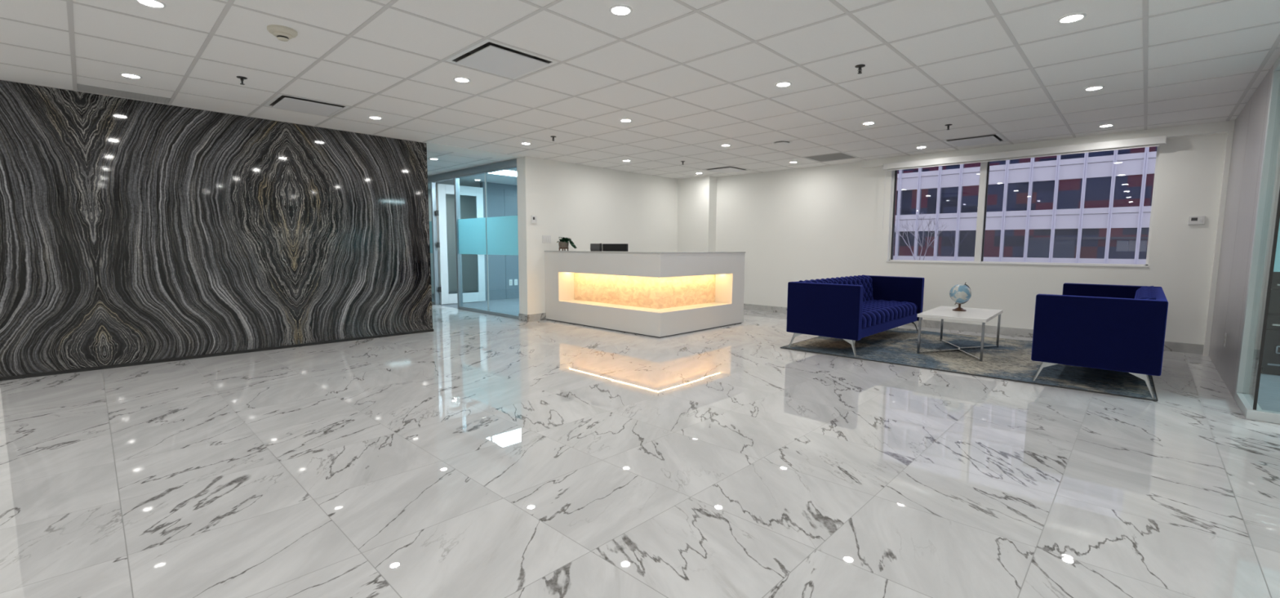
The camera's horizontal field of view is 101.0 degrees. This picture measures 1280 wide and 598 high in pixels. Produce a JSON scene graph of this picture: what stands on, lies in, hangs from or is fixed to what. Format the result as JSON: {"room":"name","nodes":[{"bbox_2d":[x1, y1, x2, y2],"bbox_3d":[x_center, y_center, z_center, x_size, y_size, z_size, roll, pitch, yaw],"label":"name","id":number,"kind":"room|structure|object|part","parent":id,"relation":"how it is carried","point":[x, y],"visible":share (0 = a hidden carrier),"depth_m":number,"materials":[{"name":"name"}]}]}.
{"room":"lobby","nodes":[
{"label":"lobby","id":0,"kind":"room"},
{"bbox_2d":[0,80,432,377],"bbox_3d":[-4.094,-0.684,5.634,0.220,2.410,3.677,6,8,43],"label":"wall","id":1,"kind":"structure","parent":0,"point":[131,230],"depth_m":5.15,"materials":[{"name":"black stone"}]},
{"bbox_2d":[0,328,433,380],"bbox_3d":[-4.092,0.530,5.749,0.227,0.030,3.683,6,8,43],"label":"trim","id":2,"kind":"structure","parent":1,"relation":"attached to","point":[105,366],"depth_m":5.22,"materials":[{"name":"black"}]},
{"bbox_2d":[426,142,523,159],"bbox_3d":[-2.343,-2.054,7.364,0.400,0.007,1.418,6,8,43],"label":"trim","id":3,"kind":"structure","parent":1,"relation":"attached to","point":[429,145],"depth_m":7.32,"materials":[{"name":"paint"}]},
{"bbox_2d":[427,189,477,293],"bbox_3d":[-7.130,-1.133,10.208,0.100,2.440,13.200,6,8,43],"label":"wall","id":4,"kind":"structure","parent":0,"point":[468,207],"depth_m":12.89,"materials":[{"name":"paint"}]},
{"bbox_2d":[480,181,519,300],"bbox_3d":[-2.124,-1.296,12.126,0.120,2.440,3.300,6,8,43],"label":"wall","id":5,"kind":"structure","parent":0,"point":[502,198],"depth_m":11.21,"materials":[{"name":"paint"}]},
{"bbox_2d":[516,155,678,314],"bbox_3d":[-0.411,-1.013,9.315,0.220,2.440,3.920,6,8,43],"label":"wall","id":6,"kind":"structure","parent":0,"point":[586,205],"depth_m":8.55,"materials":[{"name":"paint"}]},
{"bbox_2d":[518,312,546,321],"bbox_3d":[-0.562,0.164,9.269,0.232,0.105,3.512,6,8,43],"label":"baseboard","id":7,"kind":"structure","parent":6,"relation":"attached to","point":[527,317],"depth_m":8.03,"materials":[{"name":"stone"}]},
{"bbox_2d":[531,215,537,222],"bbox_3d":[-1.583,-1.189,7.881,0.031,0.115,0.090,6,8,43],"label":"thermostat","id":8,"kind":"object","parent":6,"relation":"attached to","point":[534,218],"visible":1,"depth_m":7.87,"materials":[{"name":"white plastic"}]},
{"bbox_2d":[542,235,551,242],"bbox_3d":[-1.430,-0.917,8.086,0.010,0.115,0.165,6,8,43],"label":"light switch","id":9,"kind":"object","parent":6,"relation":"attached to","point":[545,238],"visible":1,"depth_m":8.08,"materials":[{"name":"white plastic"}]},
{"bbox_2d":[0,290,1279,597],"bbox_3d":[-0.846,0.758,4.355,17.300,0.120,13.200,6,8,43],"label":"floor","id":10,"kind":"structure","parent":0,"point":[477,455],"depth_m":2.61,"materials":[{"name":"stone"}]},
{"bbox_2d":[427,158,519,319],"bbox_3d":[-3.716,-1.082,9.861,5.320,2.440,0.100,6,8,43],"label":"glass wall","id":11,"kind":"structure","parent":10,"relation":"on","point":[496,235],"depth_m":8.95,"materials":[{"name":"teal glass"}]},
{"bbox_3d":[-3.905,-1.048,10.045,0.050,2.335,0.080,6,8,43],"label":"post","id":12,"kind":"part","parent":11,"relation":"part of","materials":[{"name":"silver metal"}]},
{"bbox_3d":[-3.239,-0.983,9.413,0.050,2.335,0.080,6,8,43],"label":"post","id":13,"kind":"part","parent":11,"relation":"part of","materials":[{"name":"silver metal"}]},
{"bbox_2d":[435,183,485,304],"bbox_3d":[-3.491,-1.063,10.345,0.125,2.290,0.985,6,8,43],"label":"door","id":14,"kind":"structure","parent":11,"relation":"in","point":[442,188],"depth_m":10.19,"materials":[{"name":"white"}]},
{"bbox_3d":[-3.711,-2.236,9.748,5.320,0.120,0.100,6,8,43],"label":"head frame","id":15,"kind":"part","parent":11,"relation":"part of","materials":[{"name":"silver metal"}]},
{"bbox_3d":[-3.740,0.105,9.995,5.270,0.050,0.060,6,8,43],"label":"frame","id":16,"kind":"part","parent":11,"relation":"part of","materials":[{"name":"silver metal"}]},
{"bbox_2d":[544,250,746,337],"bbox_3d":[0.048,-0.189,7.991,2.376,1.064,1.903,6,8,43],"label":"reception desk","id":17,"kind":"object","parent":10,"relation":"on","point":[656,294],"visible":1,"depth_m":7.33,"materials":[{"name":"grey"}]},
{"bbox_2d":[556,236,576,250],"bbox_3d":[-1.119,-0.836,8.017,0.309,0.209,0.204,-2,6,-18],"label":"potted plant","id":18,"kind":"object","parent":17,"relation":"on","point":[563,243],"visible":1,"depth_m":7.96,"materials":[{"name":"green plant"}]},
{"bbox_3d":[-1.160,-0.817,8.009,0.156,0.100,0.156,6,8,43],"label":"pot","id":19,"kind":"part","parent":18,"relation":"part of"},
{"bbox_2d":[590,243,602,251],"bbox_3d":[-0.626,-0.736,7.503,0.160,0.112,0.095,1,6,8],"label":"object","id":20,"kind":"object","parent":17,"relation":"on","point":[593,246],"visible":1,"depth_m":7.49,"materials":[{"name":"grey plastic"}]},
{"bbox_2d":[602,243,627,251],"bbox_3d":[-0.355,-0.603,7.896,0.524,0.443,0.180,6,8,43],"label":"monitor","id":21,"kind":"object","parent":17,"relation":"on","point":[606,246],"visible":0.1,"depth_m":7.83,"materials":[{"name":"black plastic"}]},
{"bbox_3d":[0.054,-0.189,7.976,1.730,0.437,1.275,6,8,43],"label":"stone panel","id":22,"kind":"part","parent":17,"relation":"part of","materials":[{"name":"stone"}]},
{"bbox_2d":[544,250,746,253],"bbox_3d":[0.050,-0.712,7.940,2.376,0.014,1.903,6,8,43],"label":"countertop","id":23,"kind":"structure","parent":17,"relation":"on","point":[544,251],"depth_m":7.05,"materials":[{"name":"grey stone"}]},
{"bbox_2d":[780,327,1158,400],"bbox_3d":[3.550,0.568,5.839,3.100,0.011,2.574,6,8,43],"label":"area rug","id":24,"kind":"object","parent":10,"relation":"on","point":[1011,360],"visible":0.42,"depth_m":5.35,"materials":[{"name":"grey carpet"}]},
{"bbox_2d":[786,274,924,356],"bbox_3d":[2.674,0.127,6.399,0.800,0.751,2.160,6,8,43],"label":"sofa","id":25,"kind":"object","parent":24,"relation":"on","point":[851,308],"visible":1,"depth_m":5.79,"materials":[{"name":"blue fabric"}]},
{"bbox_3d":[1.775,0.459,5.913,0.175,0.175,0.115,6,8,43],"label":"leg","id":26,"kind":"part","parent":25,"relation":"part of","materials":[{"name":"silver metal"}]},
{"bbox_3d":[1.962,0.115,5.649,0.800,0.563,0.100,6,8,43],"label":"armrest","id":27,"kind":"part","parent":25,"relation":"part of","materials":[{"name":"blue fabric"}]},
{"bbox_3d":[2.488,-0.077,6.557,0.156,0.377,1.954,6,8,43],"label":"backrest","id":28,"kind":"part","parent":25,"relation":"part of","materials":[{"name":"blue fabric"}]},
{"bbox_3d":[2.198,0.501,5.511,0.175,0.175,0.115,6,8,43],"label":"leg","id":29,"kind":"part","parent":25,"relation":"part of","materials":[{"name":"silver metal"}]},
{"bbox_3d":[2.663,0.046,6.401,0.770,0.560,1.960,6,8,43],"label":"frame","id":30,"kind":"part","parent":25,"relation":"part of","materials":[{"name":"blue fabric"}]},
{"bbox_3d":[2.734,0.155,6.343,0.589,0.145,1.954,6,8,43],"label":"seat","id":31,"kind":"part","parent":25,"relation":"part of","materials":[{"name":"blue fabric"}]},
{"bbox_3d":[3.385,-0.023,7.133,0.800,0.563,0.100,6,8,43],"label":"armrest","id":32,"kind":"part","parent":25,"relation":"part of","materials":[{"name":"blue fabric"}]},
{"bbox_3d":[3.569,0.367,6.941,0.175,0.175,0.115,6,8,43],"label":"leg","id":33,"kind":"part","parent":25,"relation":"part of","materials":[{"name":"silver metal"}]},
{"bbox_2d":[916,305,1003,360],"bbox_3d":[3.524,0.352,5.799,0.620,0.424,1.090,5,7,41],"label":"coffee table","id":34,"kind":"object","parent":24,"relation":"on","point":[973,314],"visible":1,"depth_m":5.62,"materials":[{"name":"silver metal"}]},
{"bbox_3d":[2.969,0.385,5.604,0.022,0.392,0.022,5,7,41],"label":"leg","id":35,"kind":"part","parent":34,"relation":"part of","materials":[{"name":"silver metal"}]},
{"bbox_3d":[3.651,0.313,6.372,0.022,0.392,0.022,5,7,41],"label":"leg","id":36,"kind":"part","parent":34,"relation":"part of","materials":[{"name":"silver metal"}]},
{"bbox_2d":[949,282,971,311],"bbox_3d":[3.577,-0.028,5.878,0.224,0.318,0.210,0,6,0],"label":"desk globe","id":37,"kind":"object","parent":34,"relation":"on","point":[959,293],"visible":1,"depth_m":5.82,"materials":[{"name":"blue plastic"}]},
{"bbox_3d":[3.396,0.424,5.228,0.022,0.392,0.022,5,7,41],"label":"leg","id":38,"kind":"part","parent":34,"relation":"part of","materials":[{"name":"silver metal"}]},
{"bbox_3d":[4.078,0.352,5.997,0.022,0.392,0.022,5,7,41],"label":"leg","id":39,"kind":"part","parent":34,"relation":"part of","materials":[{"name":"silver metal"}]},
{"bbox_2d":[1031,282,1168,398],"bbox_3d":[4.320,0.279,4.931,0.785,0.751,2.120,6,8,43],"label":"sofa","id":40,"kind":"object","parent":24,"relation":"on","point":[1114,327],"visible":1,"depth_m":4.17,"materials":[{"name":"blue fabric"}]},
{"bbox_3d":[3.441,0.610,4.454,0.175,0.175,0.115,6,8,43],"label":"leg","id":41,"kind":"part","parent":40,"relation":"part of","materials":[{"name":"silver metal"}]},
{"bbox_3d":[5.018,0.130,5.650,0.785,0.563,0.100,6,8,43],"label":"armrest","id":42,"kind":"part","parent":40,"relation":"part of","materials":[{"name":"blue fabric"}]},
{"bbox_3d":[3.853,0.651,4.063,0.175,0.175,0.115,6,8,43],"label":"leg","id":43,"kind":"part","parent":40,"relation":"part of","materials":[{"name":"silver metal"}]},
{"bbox_3d":[4.501,0.110,4.741,0.156,0.377,1.914,6,8,43],"label":"backrest","id":44,"kind":"part","parent":40,"relation":"part of","materials":[{"name":"blue fabric"}]},
{"bbox_3d":[4.331,0.201,4.913,0.755,0.560,1.920,6,8,43],"label":"frame","id":45,"kind":"part","parent":40,"relation":"part of","materials":[{"name":"blue fabric"}]},
{"bbox_2d":[1234,55,1279,423],"bbox_3d":[5.917,-0.273,2.082,4.530,2.440,0.650,6,8,43],"label":"glass wall","id":46,"kind":"structure","parent":10,"relation":"on","point":[1267,221],"depth_m":3.70,"materials":[{"name":"clear glass"}]},
{"bbox_3d":[5.911,0.909,2.198,4.530,0.065,0.650,6,8,43],"label":"frame","id":47,"kind":"part","parent":46,"relation":"part of","materials":[{"name":"silver metal"}]},
{"bbox_3d":[5.923,-1.457,1.966,4.530,0.060,0.650,6,8,43],"label":"head frame","id":48,"kind":"part","parent":46,"relation":"part of","materials":[{"name":"silver metal"}]},
{"bbox_2d":[1261,218,1279,375],"bbox_3d":[6.293,-0.238,4.513,1.195,1.900,0.635,6,8,43],"label":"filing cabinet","id":49,"kind":"object","parent":10,"relation":"on","point":[1271,354],"visible":0.3,"depth_m":4.74,"materials":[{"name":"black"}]},
{"bbox_3d":[6.100,0.491,4.388,1.190,0.350,0.020,6,8,43],"label":"drawer","id":50,"kind":"part","parent":49,"relation":"part of","materials":[{"name":"black metal"}]},
{"bbox_3d":[6.102,0.133,4.353,1.190,0.350,0.020,6,8,43],"label":"drawer","id":51,"kind":"part","parent":49,"relation":"part of","materials":[{"name":"black metal"}]},
{"bbox_3d":[6.104,-0.225,4.318,1.190,0.350,0.020,6,8,43],"label":"drawer","id":52,"kind":"part","parent":49,"relation":"part of","materials":[{"name":"black metal"}]},
{"bbox_3d":[5.785,0.459,4.650,0.230,0.070,0.035,6,8,43],"label":"handle","id":53,"kind":"part","parent":49,"relation":"part of","materials":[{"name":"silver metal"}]},
{"bbox_2d":[0,0,1279,190],"bbox_3d":[-0.778,-1.727,3.988,17.550,0.023,13.310,6,8,43],"label":"ceiling","id":54,"kind":"structure","parent":0,"point":[692,78],"depth_m":3.87,"materials":[{"name":"tile"}]},
{"bbox_2d":[76,83,170,103],"bbox_3d":[-4.536,-1.804,4.646,0.330,0.010,0.579,6,8,43],"label":"ceiling vent","id":55,"kind":"object","parent":54,"relation":"in","point":[84,87],"visible":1,"depth_m":4.62,"materials":[{"name":"grey metal"}]},
{"bbox_2d":[119,72,142,78],"bbox_3d":[-3.978,-1.742,4.119,0.132,0.006,0.132,6,8,43],"label":"recessed light","id":56,"kind":"object","parent":54,"relation":"in","point":[125,74],"visible":1,"depth_m":4.11,"materials":[{"name":"white"}]},
{"bbox_2d":[135,0,166,8],"bbox_3d":[-2.665,-1.614,2.872,0.132,0.006,0.132,6,8,43],"label":"recessed light","id":57,"kind":"object","parent":54,"relation":"in","point":[153,3],"visible":1,"depth_m":2.88,"materials":[{"name":"white"}]},
{"bbox_2d":[236,75,247,84],"bbox_3d":[-3.139,-1.720,4.160,0.070,0.052,0.070,6,8,43],"label":"sprinkler","id":58,"kind":"object","parent":54,"relation":"attached to","point":[242,77],"visible":1,"depth_m":4.15,"materials":[{"name":"grey metal"}]},
{"bbox_2d":[266,24,297,41],"bbox_3d":[-2.196,-1.621,3.241,0.156,0.060,0.156,6,8,43],"label":"smoke detector","id":59,"kind":"object","parent":54,"relation":"attached to","point":[282,33],"visible":1,"depth_m":3.21,"materials":[{"name":"beige plastic"}]},
{"bbox_2d":[264,93,351,116],"bbox_3d":[-3.152,-1.870,4.993,0.601,0.116,0.601,6,8,43],"label":"ceiling vent","id":60,"kind":"object","parent":54,"relation":"in","point":[280,100],"visible":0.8,"depth_m":4.99,"materials":[{"name":"white metal"}]},
{"bbox_2d":[368,115,382,119],"bbox_3d":[-2.724,-1.864,5.426,0.132,0.006,0.132,6,8,43],"label":"recessed light","id":61,"kind":"object","parent":54,"relation":"in","point":[370,117],"visible":1,"depth_m":5.41,"materials":[{"name":"white"}]},
{"bbox_2d":[453,76,470,82],"bbox_3d":[-1.411,-1.736,4.179,0.132,0.006,0.132,6,8,43],"label":"recessed light","id":62,"kind":"object","parent":54,"relation":"in","point":[461,79],"visible":1,"depth_m":4.17,"materials":[{"name":"white"}]},
{"bbox_2d":[444,39,559,79],"bbox_3d":[-0.985,-1.739,3.765,0.601,0.116,0.601,6,8,43],"label":"ceiling vent","id":63,"kind":"object","parent":54,"relation":"in","point":[487,55],"visible":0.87,"depth_m":3.75,"materials":[{"name":"white metal"}]},
{"bbox_2d":[488,168,516,176],"bbox_3d":[-2.210,-2.264,9.549,0.640,0.012,1.240,6,8,43],"label":"recessed light","id":64,"kind":"object","parent":54,"relation":"in","point":[505,172],"visible":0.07,"depth_m":9.40,"materials":[{"name":"white plastic"}]},
{"bbox_2d":[520,142,531,144],"bbox_3d":[-1.460,-1.987,6.743,0.132,0.006,0.132,6,8,43],"label":"recessed light","id":65,"kind":"object","parent":54,"relation":"in","point":[522,143],"visible":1,"depth_m":6.73,"materials":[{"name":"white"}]},
{"bbox_2d":[608,4,632,15],"bbox_3d":[-0.106,-1.608,2.938,0.132,0.006,0.132,6,8,43],"label":"recessed light","id":66,"kind":"object","parent":54,"relation":"in","point":[619,9],"visible":1,"depth_m":2.93,"materials":[{"name":"white"}]},
{"bbox_2d":[619,118,631,122],"bbox_3d":[-0.147,-1.859,5.496,0.132,0.006,0.132,6,8,43],"label":"recessed light","id":67,"kind":"object","parent":54,"relation":"in","point":[625,120],"visible":1,"depth_m":5.49,"materials":[{"name":"white plastic"}]},
{"bbox_2d":[702,165,748,173],"bbox_3d":[1.464,-2.234,8.932,0.601,0.116,0.601,6,8,43],"label":"ceiling vent","id":68,"kind":"object","parent":54,"relation":"in","point":[724,169],"visible":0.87,"depth_m":8.92,"materials":[{"name":"white metal"}]},
{"bbox_2d":[771,140,792,144],"bbox_3d":[1.776,-1.951,6.601,0.250,0.022,0.250,6,8,43],"label":"ceiling vent","id":69,"kind":"object","parent":54,"relation":"in","point":[778,142],"visible":1,"depth_m":6.57,"materials":[{"name":"white metal"}]},
{"bbox_2d":[774,81,791,87],"bbox_3d":[1.158,-1.731,4.256,0.132,0.006,0.132,6,8,43],"label":"recessed light","id":70,"kind":"object","parent":54,"relation":"in","point":[781,84],"visible":1,"depth_m":4.25,"materials":[{"name":"white"}]},
{"bbox_2d":[803,152,856,161],"bbox_3d":[2.777,-2.086,7.687,0.601,0.045,0.601,6,8,43],"label":"ceiling vent","id":71,"kind":"object","parent":54,"relation":"in","point":[837,156],"visible":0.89,"depth_m":7.69,"materials":[{"name":"white metal"}]},
{"bbox_2d":[854,64,865,74],"bbox_3d":[1.597,-1.665,3.829,0.070,0.052,0.070,0,6,-2],"label":"sprinkler","id":72,"kind":"object","parent":54,"relation":"attached to","point":[860,66],"visible":1,"depth_m":3.82,"materials":[{"name":"grey metal"}]},
{"bbox_2d":[862,121,875,124],"bbox_3d":[2.412,-1.853,5.562,0.132,0.006,0.132,6,8,43],"label":"recessed light","id":73,"kind":"object","parent":54,"relation":"in","point":[864,122],"visible":1,"depth_m":5.55,"materials":[{"name":"white"}]},
{"bbox_2d":[915,146,927,148],"bbox_3d":[3.665,-1.975,6.869,0.132,0.006,0.132,6,8,43],"label":"recessed light","id":74,"kind":"object","parent":54,"relation":"in","point":[917,147],"visible":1,"depth_m":6.88,"materials":[{"name":"white"}]},
{"bbox_2d":[944,124,951,129],"bbox_3d":[3.295,-1.834,5.634,0.070,0.052,0.070,-2,6,-25],"label":"sprinkler","id":75,"kind":"object","parent":54,"relation":"attached to","point":[947,125],"visible":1,"depth_m":5.63,"materials":[{"name":"grey metal"}]},
{"bbox_2d":[942,133,1006,146],"bbox_3d":[4.089,-1.977,6.438,0.601,0.116,0.601,6,8,43],"label":"ceiling vent","id":76,"kind":"object","parent":54,"relation":"in","point":[993,138],"visible":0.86,"depth_m":6.44,"materials":[{"name":"white metal"}]},
{"bbox_2d":[1057,12,1086,22],"bbox_3d":[2.466,-1.603,3.012,0.132,0.006,0.132,6,8,43],"label":"recessed light","id":77,"kind":"object","parent":54,"relation":"in","point":[1073,17],"visible":1,"depth_m":3.00,"materials":[{"name":"white"}]},
{"bbox_2d":[1084,85,1104,90],"bbox_3d":[3.720,-1.725,4.319,0.132,0.006,0.132,6,8,43],"label":"recessed light","id":78,"kind":"object","parent":54,"relation":"in","point":[1094,87],"visible":1,"depth_m":4.31,"materials":[{"name":"white"}]},
{"bbox_2d":[1097,124,1114,127],"bbox_3d":[4.974,-1.847,5.625,0.132,0.006,0.132,6,8,43],"label":"recessed light","id":79,"kind":"object","parent":54,"relation":"in","point":[1104,125],"visible":1,"depth_m":5.61,"materials":[{"name":"white plastic"}]},
{"bbox_2d":[677,175,716,251],"bbox_3d":[1.086,-1.090,10.177,0.750,2.440,0.240,6,8,43],"label":"wall column","id":80,"kind":"structure","parent":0,"point":[696,196],"depth_m":9.98,"materials":[{"name":"paint"}]},
{"bbox_2d":[893,169,897,252],"bbox_3d":[-2.427,-6.239,13.539,73.000,20.000,0.060,6,8,43],"label":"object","id":81,"kind":"structure","parent":0,"point":[897,170],"depth_m":7.99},
{"bbox_2d":[715,120,1235,355],"bbox_3d":[3.586,-0.866,8.021,7.360,2.440,0.300,6,8,43],"label":"wall","id":82,"kind":"structure","parent":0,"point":[819,222],"depth_m":7.24,"materials":[{"name":"paint"}]},
{"bbox_2d":[743,303,1204,354],"bbox_3d":[3.774,0.321,7.888,6.463,0.105,0.012,6,8,43],"label":"baseboard","id":83,"kind":"structure","parent":82,"relation":"attached to","point":[1168,345],"depth_m":7.06,"materials":[{"name":"stone"}]},
{"bbox_2d":[886,144,1159,267],"bbox_3d":[4.760,-1.156,6.894,2.839,1.403,0.142,6,8,43],"label":"window","id":84,"kind":"structure","parent":82,"relation":"attached to","point":[984,166],"depth_m":7.05,"materials":[{"name":"white metal"}]},
{"bbox_3d":[4.734,-0.465,6.938,2.839,0.020,0.077,6,8,43],"label":"sill","id":85,"kind":"part","parent":84,"relation":"part of","materials":[{"name":"white ceramic"}]},
{"bbox_2d":[882,134,1166,229],"bbox_3d":[4.609,-1.391,6.722,2.920,0.947,0.087,6,8,43],"label":"roller blind","id":86,"kind":"object","parent":82,"relation":"attached to","point":[1151,141],"visible":1,"depth_m":6.45,"materials":[{"name":"white fabric"}]},
{"bbox_3d":[3.579,-1.456,7.727,0.004,0.870,0.019,6,8,43],"label":"pull chain","id":87,"kind":"part","parent":86,"relation":"part of","materials":[{"name":"white plastic"}]},
{"bbox_2d":[1187,215,1205,224],"bbox_3d":[5.971,-0.844,5.657,0.125,0.090,0.031,6,8,43],"label":"thermostat","id":88,"kind":"object","parent":82,"relation":"attached to","point":[1195,220],"visible":1,"depth_m":5.65,"materials":[{"name":"white plastic"}]},
{"bbox_2d":[1208,64,1273,398],"bbox_3d":[5.409,-0.537,4.747,0.097,2.440,2.520,6,8,43],"label":"wall","id":89,"kind":"structure","parent":0,"point":[1250,126],"depth_m":4.47,"materials":[{"name":"grey paint"}]},
{"bbox_2d":[1223,332,1226,346],"bbox_3d":[5.133,0.358,4.624,0.008,0.120,0.075,6,8,43],"label":"wall outlet","id":90,"kind":"object","parent":89,"relation":"attached to","point":[1225,335],"visible":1,"depth_m":4.60,"materials":[{"name":"white plastic"}]},
{"label":"outside","id":91,"kind":"structure","parent":0,"visible":0},
{"bbox_3d":[25.235,2.033,34.038,130.000,0.200,66.400,6,8,43],"label":"ground","id":92,"kind":"structure","parent":91,"visible":0},
{"bbox_2d":[894,212,946,260],"bbox_3d":[21.807,-2.925,42.444,2.937,7.999,6.052,-1,6,-16],"label":"bare tree","id":93,"kind":"object","parent":92,"relation":"on","point":[930,222],"visible":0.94,"depth_m":41.36,"materials":[{"name":"grey plant"}]},
{"bbox_2d":[893,146,1157,264],"bbox_3d":[29.189,-12.023,42.571,50.000,26.150,3.560,6,8,43],"label":"office building","id":94,"kind":"structure","parent":92,"relation":"on","point":[1093,206],"depth_m":39.95,"materials":[{"name":"white"}]}
]}

